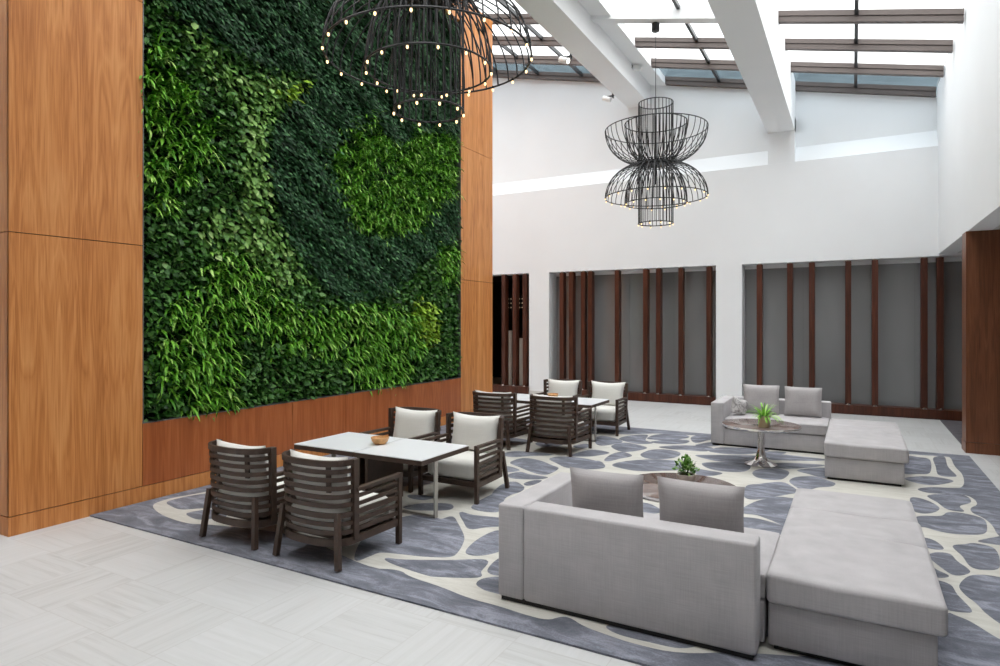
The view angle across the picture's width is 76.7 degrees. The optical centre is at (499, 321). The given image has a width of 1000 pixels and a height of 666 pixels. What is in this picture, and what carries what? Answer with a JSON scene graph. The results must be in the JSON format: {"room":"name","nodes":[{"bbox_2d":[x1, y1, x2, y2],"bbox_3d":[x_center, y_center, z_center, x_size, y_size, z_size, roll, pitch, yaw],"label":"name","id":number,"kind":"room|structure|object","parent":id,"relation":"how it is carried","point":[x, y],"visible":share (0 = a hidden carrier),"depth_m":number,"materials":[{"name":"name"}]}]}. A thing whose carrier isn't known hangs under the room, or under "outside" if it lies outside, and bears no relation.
{"room":"lobby","nodes":[
{"label":"lobby","id":0,"kind":"room"},
{"bbox_2d":[0,0,492,516],"bbox_3d":[-3.479,-2.260,10.428,2.560,8.521,9.020,0,0,29],"label":"wall","id":1,"kind":"structure","parent":0,"point":[72,429],"depth_m":6.50,"materials":[{"name":"brown wood"}]},
{"bbox_2d":[0,410,473,536],"bbox_3d":[-3.477,1.912,10.427,2.563,0.176,9.026,0,0,29],"label":"baseboard","id":2,"kind":"structure","parent":1,"relation":"attached to","point":[23,523],"depth_m":6.59,"materials":[{"name":"brown wood"}]},
{"bbox_2d":[137,0,465,423],"bbox_3d":[-2.382,-2.359,9.840,0.528,7.365,6.692,0,0,29],"label":"wall","id":3,"kind":"structure","parent":1,"relation":"attached to","point":[302,240],"depth_m":8.78,"materials":[{"name":"plant"}]},
{"bbox_2d":[0,377,999,665],"bbox_3d":[1.909,2.100,7.524,22.000,0.200,25.000,0,0,29],"label":"floor","id":4,"kind":"structure","parent":0,"point":[87,591],"depth_m":4.33,"materials":[{"name":"tile"}]},
{"bbox_2d":[509,331,511,384],"bbox_3d":[0.239,1.140,19.078,0.280,1.720,0.150,0,0,29],"label":"panel","id":5,"kind":"object","parent":4,"relation":"on","point":[510,332],"visible":0.22,"depth_m":19.01,"materials":[{"name":"metal"}]},
{"bbox_2d":[493,273,528,393],"bbox_3d":[0.058,0.336,17.942,1.798,3.329,0.290,0,0,29],"label":"screen","id":6,"kind":"object","parent":4,"relation":"on","point":[504,387],"visible":0.98,"depth_m":17.66,"materials":[{"name":"red wood"}]},
{"bbox_2d":[519,338,522,384],"bbox_3d":[0.580,1.250,18.888,0.280,1.500,0.150,0,0,29],"label":"panel","id":7,"kind":"object","parent":4,"relation":"on","point":[520,339],"visible":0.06,"depth_m":18.83,"materials":[{"name":"metal"}]},
{"bbox_2d":[90,419,999,665],"bbox_3d":[1.366,1.991,7.919,8.334,0.016,7.940,0,0,29],"label":"rug","id":8,"kind":"object","parent":4,"relation":"on","point":[448,562],"visible":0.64,"depth_m":5.87,"materials":[{"name":"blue carpet"}]},
{"bbox_2d":[199,439,285,549],"bbox_3d":[-2.260,1.541,5.963,0.793,0.881,0.814,0,0,29],"label":"armchair","id":9,"kind":"object","parent":8,"relation":"on","point":[249,486],"visible":0.88,"depth_m":5.63,"materials":[{"name":"brown wood"}]},
{"bbox_2d":[217,439,268,492],"bbox_3d":[-2.352,1.328,5.799,0.665,0.455,0.225,0,0,29],"label":"cushion","id":10,"kind":"object","parent":9,"relation":"on","point":[259,480],"depth_m":5.64,"materials":[{"name":"beige fabric"}]},
{"bbox_2d":[218,477,284,517],"bbox_3d":[-2.233,1.647,6.011,0.655,0.236,0.600,0,0,29],"label":"seat cushion","id":11,"kind":"object","parent":9,"relation":"on","point":[265,512],"depth_m":5.72,"materials":[{"name":"beige fabric"}]},
{"bbox_2d":[272,449,401,571],"bbox_3d":[-1.417,1.541,5.493,0.793,0.881,0.814,0,0,29],"label":"armchair","id":12,"kind":"object","parent":8,"relation":"on","point":[321,499],"visible":1,"depth_m":5.20,"materials":[{"name":"brown wood"}]},
{"bbox_2d":[290,449,350,508],"bbox_3d":[-1.509,1.328,5.329,0.665,0.455,0.225,0,0,29],"label":"cushion","id":13,"kind":"object","parent":12,"relation":"on","point":[342,485],"depth_m":5.19,"materials":[{"name":"beige fabric"}]},
{"bbox_2d":[291,491,389,535],"bbox_3d":[-1.391,1.647,5.541,0.655,0.236,0.600,0,0,29],"label":"seat cushion","id":14,"kind":"object","parent":12,"relation":"on","point":[347,528],"depth_m":5.32,"materials":[{"name":"beige fabric"}]},
{"bbox_2d":[294,432,403,490],"bbox_3d":[-1.679,1.663,7.110,0.855,0.640,0.859,0,0,29],"label":"table","id":15,"kind":"object","parent":8,"relation":"on","point":[345,444],"visible":0.32,"depth_m":6.90,"materials":[{"name":"white wood"}]},
{"bbox_2d":[371,435,388,444],"bbox_3d":[-1.316,1.305,6.933,0.200,0.078,0.200,0,0,29],"label":"bowl","id":16,"kind":"object","parent":15,"relation":"on","point":[380,439],"visible":1,"depth_m":6.87,"materials":[{"name":"brown wood"}]},
{"bbox_2d":[359,407,441,492],"bbox_3d":[-1.174,1.541,7.847,0.793,0.881,0.814,0,0,29],"label":"armchair","id":17,"kind":"object","parent":8,"relation":"on","point":[417,423],"visible":0.48,"depth_m":7.90,"materials":[{"name":"white fabric"}]},
{"bbox_2d":[403,464,413,470],"bbox_3d":[-1.201,1.647,7.799,0.655,0.236,0.600,0,0,29],"label":"seat cushion","id":18,"kind":"object","parent":17,"relation":"on","point":[405,466],"depth_m":7.41,"materials":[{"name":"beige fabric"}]},
{"bbox_2d":[393,407,437,440],"bbox_3d":[-1.083,1.328,8.011,0.665,0.455,0.225,0,0,29],"label":"cushion","id":19,"kind":"object","parent":17,"relation":"on","point":[408,423],"depth_m":7.92,"materials":[{"name":"beige fabric"}]},
{"bbox_2d":[354,438,468,518],"bbox_3d":[-0.921,1.663,6.687,0.855,0.640,0.859,0,0,29],"label":"table","id":20,"kind":"object","parent":8,"relation":"on","point":[381,461],"visible":0.68,"depth_m":6.61,"materials":[{"name":"white wood"}]},
{"bbox_2d":[418,411,509,503],"bbox_3d":[-0.392,1.541,7.382,0.793,0.881,0.814,0,0,29],"label":"armchair","id":21,"kind":"object","parent":8,"relation":"on","point":[483,464],"visible":0.88,"depth_m":7.30,"materials":[{"name":"brown wood"}]},
{"bbox_2d":[428,450,496,480],"bbox_3d":[-0.418,1.647,7.334,0.655,0.236,0.600,0,0,29],"label":"seat cushion","id":22,"kind":"object","parent":21,"relation":"on","point":[459,467],"depth_m":7.09,"materials":[{"name":"beige fabric"}]},
{"bbox_2d":[451,411,500,454],"bbox_3d":[-0.300,1.328,7.545,0.665,0.455,0.225,0,0,29],"label":"cushion","id":23,"kind":"object","parent":21,"relation":"on","point":[470,430],"depth_m":7.45,"materials":[{"name":"beige fabric"}]},
{"bbox_2d":[472,390,532,449],"bbox_3d":[-0.001,1.541,10.216,0.793,0.881,0.814,0,0,29],"label":"armchair","id":24,"kind":"object","parent":8,"relation":"on","point":[515,425],"visible":0.64,"depth_m":9.89,"materials":[{"name":"brown wood"}]},
{"bbox_2d":[475,390,512,419],"bbox_3d":[-0.092,1.328,10.053,0.665,0.455,0.225,0,0,29],"label":"cushion","id":25,"kind":"object","parent":24,"relation":"on","point":[507,411],"depth_m":9.90,"materials":[{"name":"beige fabric"}]},
{"bbox_2d":[504,416,526,432],"bbox_3d":[0.026,1.647,10.264,0.655,0.236,0.600,0,0,29],"label":"seat cushion","id":26,"kind":"object","parent":24,"relation":"on","point":[521,422],"depth_m":10.00,"materials":[{"name":"beige fabric"}]},
{"bbox_2d":[511,394,562,403],"bbox_3d":[0.546,1.663,11.171,0.855,0.640,0.859,0,0,29],"label":"table","id":27,"kind":"object","parent":8,"relation":"on","point":[521,398],"visible":0.11,"depth_m":11.02,"materials":[{"name":"white wood"}]},
{"bbox_2d":[548,393,557,396],"bbox_3d":[0.930,1.305,11.096,0.200,0.078,0.200,0,0,29],"label":"bowl","id":28,"kind":"object","parent":27,"relation":"on","point":[549,394],"visible":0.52,"depth_m":11.02,"materials":[{"name":"brown wood"}]},
{"bbox_2d":[535,379,581,419],"bbox_3d":[1.104,1.541,11.866,0.793,0.881,0.814,0,0,29],"label":"armchair","id":29,"kind":"object","parent":8,"relation":"on","point":[563,387],"visible":0.44,"depth_m":11.94,"materials":[{"name":"white fabric"}]},
{"bbox_2d":[548,379,579,395],"bbox_3d":[1.195,1.328,12.030,0.665,0.455,0.225,0,0,29],"label":"cushion","id":30,"kind":"object","parent":29,"relation":"on","point":[563,388],"depth_m":11.93,"materials":[{"name":"beige fabric"}]},
{"bbox_2d":[526,393,591,456],"bbox_3d":[0.894,1.541,9.717,0.793,0.881,0.814,0,0,29],"label":"armchair","id":31,"kind":"object","parent":8,"relation":"on","point":[552,422],"visible":1,"depth_m":9.43,"materials":[{"name":"brown wood"}]},
{"bbox_2d":[532,393,573,424],"bbox_3d":[0.803,1.328,9.553,0.665,0.455,0.225,0,0,29],"label":"cushion","id":32,"kind":"object","parent":31,"relation":"on","point":[568,418],"depth_m":9.44,"materials":[{"name":"beige fabric"}]},
{"bbox_2d":[533,421,585,438],"bbox_3d":[0.921,1.647,9.764,0.655,0.236,0.600,0,0,29],"label":"seat cushion","id":33,"kind":"object","parent":31,"relation":"on","point":[581,425],"depth_m":9.53,"materials":[{"name":"beige fabric"}]},
{"bbox_2d":[563,396,608,441],"bbox_3d":[1.304,1.663,10.748,0.855,0.640,0.859,0,0,29],"label":"table","id":34,"kind":"object","parent":8,"relation":"on","point":[582,402],"visible":0.27,"depth_m":10.45,"materials":[{"name":"white wood"}]},
{"bbox_2d":[578,381,629,435],"bbox_3d":[1.881,1.541,11.433,0.793,0.881,0.814,0,0,29],"label":"armchair","id":35,"kind":"object","parent":8,"relation":"on","point":[615,412],"visible":0.81,"depth_m":11.38,"materials":[{"name":"white fabric"}]},
{"bbox_2d":[581,405,623,421],"bbox_3d":[1.854,1.647,11.385,0.655,0.236,0.600,0,0,29],"label":"seat cushion","id":36,"kind":"object","parent":35,"relation":"on","point":[604,413],"depth_m":11.12,"materials":[{"name":"beige fabric"}]},
{"bbox_2d":[591,381,625,405],"bbox_3d":[1.972,1.328,11.597,0.665,0.455,0.225,0,0,29],"label":"cushion","id":37,"kind":"object","parent":35,"relation":"on","point":[600,390],"depth_m":11.50,"materials":[{"name":"beige fabric"}]},
{"bbox_2d":[499,472,779,659],"bbox_3d":[1.020,1.640,4.571,1.755,0.685,1.106,0,0,29],"label":"sofa","id":38,"kind":"object","parent":8,"relation":"on","point":[704,587],"visible":0.84,"depth_m":4.05,"materials":[{"name":"grey fabric"}]},
{"bbox_2d":[570,467,643,516],"bbox_3d":[0.765,1.294,4.540,0.550,0.455,0.188,0,0,28],"label":"pillow","id":39,"kind":"object","parent":38,"relation":"on","point":[618,493],"visible":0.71,"depth_m":4.45,"materials":[{"name":"grey fabric"}]},
{"bbox_2d":[657,476,744,532],"bbox_3d":[1.337,1.292,4.222,0.570,0.460,0.193,0,0,30],"label":"pillow","id":40,"kind":"object","parent":38,"relation":"on","point":[715,506],"visible":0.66,"depth_m":4.13,"materials":[{"name":"grey fabric"}]},
{"bbox_2d":[643,512,779,597],"bbox_3d":[1.160,1.613,4.611,1.549,0.181,0.900,0,0,29],"label":"seat cushion","id":41,"kind":"object","parent":38,"relation":"on","point":[769,540],"depth_m":4.31,"materials":[{"name":"grey fabric"}]},
{"bbox_2d":[640,473,734,502],"bbox_3d":[1.556,1.703,5.476,0.976,0.560,0.976,0,0,29],"label":"coffee table","id":42,"kind":"object","parent":8,"relation":"on","point":[650,482],"visible":0.16,"depth_m":5.59,"materials":[{"name":"brown wood"}]},
{"bbox_2d":[672,454,699,481],"bbox_3d":[1.637,1.293,5.573,0.237,0.258,0.221,0,0,29],"label":"potted plant","id":43,"kind":"object","parent":42,"relation":"on","point":[687,464],"visible":0.99,"depth_m":5.56,"materials":[{"name":"green plant"}]},
{"bbox_2d":[722,419,800,467],"bbox_3d":[3.618,1.703,8.769,1.016,0.560,1.016,0,0,29],"label":"coffee table","id":44,"kind":"object","parent":8,"relation":"on","point":[760,460],"visible":0.8,"depth_m":8.69,"materials":[{"name":"beige stone"}]},
{"bbox_2d":[749,403,783,427],"bbox_3d":[3.557,1.243,8.502,0.528,0.358,0.485,0,0,8],"label":"potted plant","id":45,"kind":"object","parent":44,"relation":"on","point":[763,417],"visible":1,"depth_m":8.46,"materials":[{"name":"green plant"}]},
{"bbox_2d":[711,395,830,454],"bbox_3d":[4.392,1.640,10.234,1.690,0.685,1.106,0,0,29],"label":"sofa","id":46,"kind":"object","parent":8,"relation":"on","point":[811,437],"visible":0.51,"depth_m":9.92,"materials":[{"name":"grey fabric"}]},
{"bbox_2d":[731,396,747,414],"bbox_3d":[3.903,1.389,10.314,0.345,0.341,0.187,0,0,-19],"label":"pillow","id":47,"kind":"object","parent":46,"relation":"on","point":[739,406],"visible":0.99,"depth_m":10.24,"materials":[{"name":"white fabric"}]},
{"bbox_2d":[743,384,779,414],"bbox_3d":[4.309,1.284,10.439,0.560,0.475,0.194,0,0,27],"label":"pillow","id":48,"kind":"object","parent":46,"relation":"on","point":[754,395],"visible":0.84,"depth_m":10.37,"materials":[{"name":"grey fabric"}]},
{"bbox_2d":[725,413,828,434],"bbox_3d":[4.423,1.613,10.099,1.464,0.181,0.900,0,0,29],"label":"seat cushion","id":49,"kind":"object","parent":46,"relation":"on","point":[809,425],"depth_m":9.75,"materials":[{"name":"grey fabric"}]},
{"bbox_2d":[784,386,821,417],"bbox_3d":[4.857,1.287,10.137,0.550,0.470,0.196,0,0,30],"label":"pillow","id":50,"kind":"object","parent":46,"relation":"on","point":[799,401],"visible":1,"depth_m":10.07,"materials":[{"name":"grey fabric"}]},
{"bbox_2d":[767,488,947,665],"bbox_3d":[2.554,1.739,4.587,0.900,0.488,2.310,0,0,29],"label":"ottoman","id":51,"kind":"object","parent":8,"relation":"on","point":[852,580],"visible":1,"depth_m":3.75,"materials":[{"name":"grey fabric"}]},
{"bbox_2d":[790,488,917,522],"bbox_3d":[2.943,1.605,5.292,0.890,0.186,0.700,0,0,29],"label":"cushion","id":52,"kind":"object","parent":51,"relation":"on","point":[829,501],"depth_m":5.22,"materials":[{"name":"grey fabric"}]},
{"bbox_2d":[824,419,908,486],"bbox_3d":[5.018,1.739,8.720,0.900,0.488,2.310,0,0,29],"label":"ottoman","id":53,"kind":"object","parent":8,"relation":"on","point":[874,452],"visible":1,"depth_m":7.83,"materials":[{"name":"grey fabric"}]},
{"bbox_2d":[829,419,898,428],"bbox_3d":[5.407,1.605,9.425,0.890,0.186,0.700,0,0,29],"label":"cushion","id":54,"kind":"object","parent":53,"relation":"on","point":[847,422],"depth_m":9.37,"materials":[{"name":"grey fabric"}]},
{"bbox_2d":[824,425,908,463],"bbox_3d":[4.845,1.597,8.410,0.900,0.204,1.600,0,0,29],"label":"cushion","id":55,"kind":"object","parent":53,"relation":"on","point":[859,444],"depth_m":7.87,"materials":[{"name":"grey fabric"}]},
{"bbox_2d":[548,266,715,405],"bbox_3d":[3.272,0.336,16.148,4.340,3.329,0.290,0,0,29],"label":"wooden slats","id":56,"kind":"object","parent":4,"relation":"on","point":[646,395],"visible":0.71,"depth_m":15.85,"materials":[{"name":"red wood"}]},
{"bbox_2d":[757,256,961,420],"bbox_3d":[7.691,0.336,13.682,4.594,3.329,0.290,0,0,29],"label":"wooden slats","id":57,"kind":"object","parent":4,"relation":"on","point":[922,412],"visible":0.69,"depth_m":13.42,"materials":[{"name":"red wood"}]},
{"bbox_2d":[940,420,961,444],"bbox_3d":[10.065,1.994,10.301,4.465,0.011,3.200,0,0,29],"label":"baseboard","id":58,"kind":"structure","parent":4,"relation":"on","point":[955,427],"depth_m":11.85,"materials":[{"name":"grey"}]},
{"bbox_2d":[493,281,522,377],"bbox_3d":[7.953,0.200,18.351,22.000,3.600,0.200,0,0,29],"label":"wall","id":59,"kind":"structure","parent":0,"point":[497,286],"depth_m":22.69,"materials":[{"name":"paint"}]},
{"bbox_2d":[493,275,522,281],"bbox_3d":[7.068,-1.510,16.766,22.000,0.180,3.830,0,0,29],"label":"ceiling","id":60,"kind":"structure","parent":0,"point":[495,278],"depth_m":20.93,"materials":[{"name":"paint"}]},
{"bbox_2d":[519,275,522,307],"bbox_3d":[0.588,-0.909,19.026,0.220,1.022,0.100,0,0,29],"label":"lamp","id":61,"kind":"object","parent":60,"relation":"hanging from","point":[519,275],"visible":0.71,"depth_m":19.02,"materials":[{"name":"metal"}]},
{"bbox_2d":[493,63,938,96],"bbox_3d":[3.706,-6.360,17.000,16.100,4.905,0.200,0,0,29],"label":"window","id":62,"kind":"structure","parent":0,"point":[804,77],"depth_m":14.95,"materials":[{"name":"glass"}]},
{"bbox_2d":[485,0,963,97],"bbox_3d":[-1.075,-6.406,9.934,14.640,3.516,15.700,0,0,29],"label":"ceiling","id":63,"kind":"structure","parent":0,"point":[857,16],"depth_m":12.96,"materials":[{"name":"brown metal"}]},
{"bbox_2d":[514,0,649,107],"bbox_3d":[-1.521,-5.918,7.102,0.580,0.816,20.920,0,0,29],"label":"beam","id":64,"kind":"structure","parent":63,"relation":"attached to","point":[568,22],"depth_m":12.86,"materials":[{"name":"white paint"}]},
{"bbox_2d":[558,53,571,63],"bbox_3d":[1.349,-5.433,13.127,0.281,0.194,0.120,0,0,29],"label":"spot lamp","id":65,"kind":"object","parent":64,"relation":"attached to","point":[566,59],"visible":1,"depth_m":13.09,"materials":[{"name":"beige metal"}]},
{"bbox_2d":[602,94,613,101],"bbox_3d":[2.631,-5.433,15.424,0.281,0.194,0.120,0,0,29],"label":"spot lamp","id":66,"kind":"object","parent":64,"relation":"attached to","point":[604,98],"visible":1,"depth_m":15.39,"materials":[{"name":"metal"}]},
{"bbox_2d":[632,64,642,70],"bbox_3d":[3.188,-5.903,14.712,0.265,0.194,0.120,0,0,29],"label":"spot lamp","id":67,"kind":"object","parent":64,"relation":"attached to","point":[634,67],"visible":1,"depth_m":14.67,"materials":[{"name":"metal"}]},
{"bbox_2d":[578,0,665,85],"bbox_3d":[-1.093,-6.053,6.852,0.409,0.281,20.900,0,0,29],"label":"beam","id":68,"kind":"structure","parent":63,"relation":"attached to","point":[619,34],"depth_m":13.48,"materials":[{"name":"white paint"}]},
{"bbox_2d":[591,4,716,23],"bbox_3d":[3.059,-5.748,11.841,2.800,0.888,0.220,0,0,29],"label":"beam","id":69,"kind":"structure","parent":63,"relation":"attached to","point":[700,13],"depth_m":11.81,"materials":[{"name":"white paint"}]},
{"bbox_2d":[605,22,708,227],"bbox_3d":[2.954,-3.734,12.002,1.910,3.840,1.910,0,0,15],"label":"chandelier","id":70,"kind":"object","parent":69,"relation":"hanging from","point":[663,162],"visible":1,"depth_m":11.87,"materials":[{"name":"metal"}]},
{"bbox_2d":[707,0,795,133],"bbox_3d":[1.421,-4.925,5.460,0.560,1.269,20.920,0,0,29],"label":"beam","id":71,"kind":"structure","parent":63,"relation":"attached to","point":[754,36],"depth_m":10.56,"materials":[{"name":"white paint"}]},
{"bbox_3d":[-0.382,-5.748,5.676,2.800,0.888,0.220,0,0,29],"label":"beam","id":72,"kind":"structure","parent":63,"relation":"attached to","visible":0},
{"bbox_2d":[321,0,532,126],"bbox_3d":[-0.657,-3.814,5.841,1.910,3.840,1.910,0,0,-5],"label":"chandelier","id":73,"kind":"object","parent":72,"relation":"hanging from","point":[426,6],"visible":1,"depth_m":5.79,"materials":[{"name":"brown metal"}]},
{"bbox_2d":[492,78,961,398],"bbox_3d":[5.994,-2.980,14.841,22.000,9.959,0.560,0,0,29],"label":"wall","id":74,"kind":"structure","parent":0,"point":[856,179],"depth_m":15.04,"materials":[{"name":"white paint"}]},
{"bbox_2d":[529,390,547,394],"bbox_3d":[3.215,1.950,16.064,5.534,0.100,0.012,0,0,29],"label":"baseboard","id":75,"kind":"structure","parent":74,"relation":"attached to","point":[530,391],"depth_m":17.32,"materials":[{"name":"stone"}]},
{"bbox_2d":[556,271,715,395],"bbox_3d":[3.475,0.285,16.513,4.352,3.230,0.034,0,0,29],"label":"window","id":76,"kind":"structure","parent":74,"relation":"in","point":[695,281],"depth_m":16.43,"materials":[{"name":"grey glass"}]},
{"bbox_2d":[556,267,715,276],"bbox_3d":[3.462,-1.287,16.488,4.352,0.084,0.029,0,0,29],"label":"trim","id":77,"kind":"structure","parent":74,"relation":"attached to","point":[704,268],"depth_m":16.41,"materials":[{"name":"white paint"}]},
{"bbox_2d":[745,261,961,409],"bbox_3d":[7.894,0.285,14.047,4.606,3.230,0.034,0,0,29],"label":"window","id":78,"kind":"structure","parent":74,"relation":"in","point":[898,284],"depth_m":14.00,"materials":[{"name":"grey glass"}]},
{"bbox_2d":[745,257,961,268],"bbox_3d":[7.881,-1.287,14.022,4.606,0.084,0.029,0,0,29],"label":"trim","id":79,"kind":"structure","parent":74,"relation":"attached to","point":[953,259],"depth_m":13.98,"materials":[{"name":"white paint"}]},
{"bbox_2d":[937,0,999,253],"bbox_3d":[4.114,-3.157,3.945,0.300,3.573,20.900,0,0,29],"label":"wall","id":80,"kind":"structure","parent":0,"point":[968,93],"depth_m":9.33,"materials":[{"name":"white paint"}]},
{"bbox_2d":[962,230,999,455],"bbox_3d":[9.233,0.316,8.646,4.705,3.368,0.420,0,0,29],"label":"wood wall panel","id":81,"kind":"object","parent":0,"point":[980,249],"visible":1,"depth_m":9.53,"materials":[{"name":"brown wood"}]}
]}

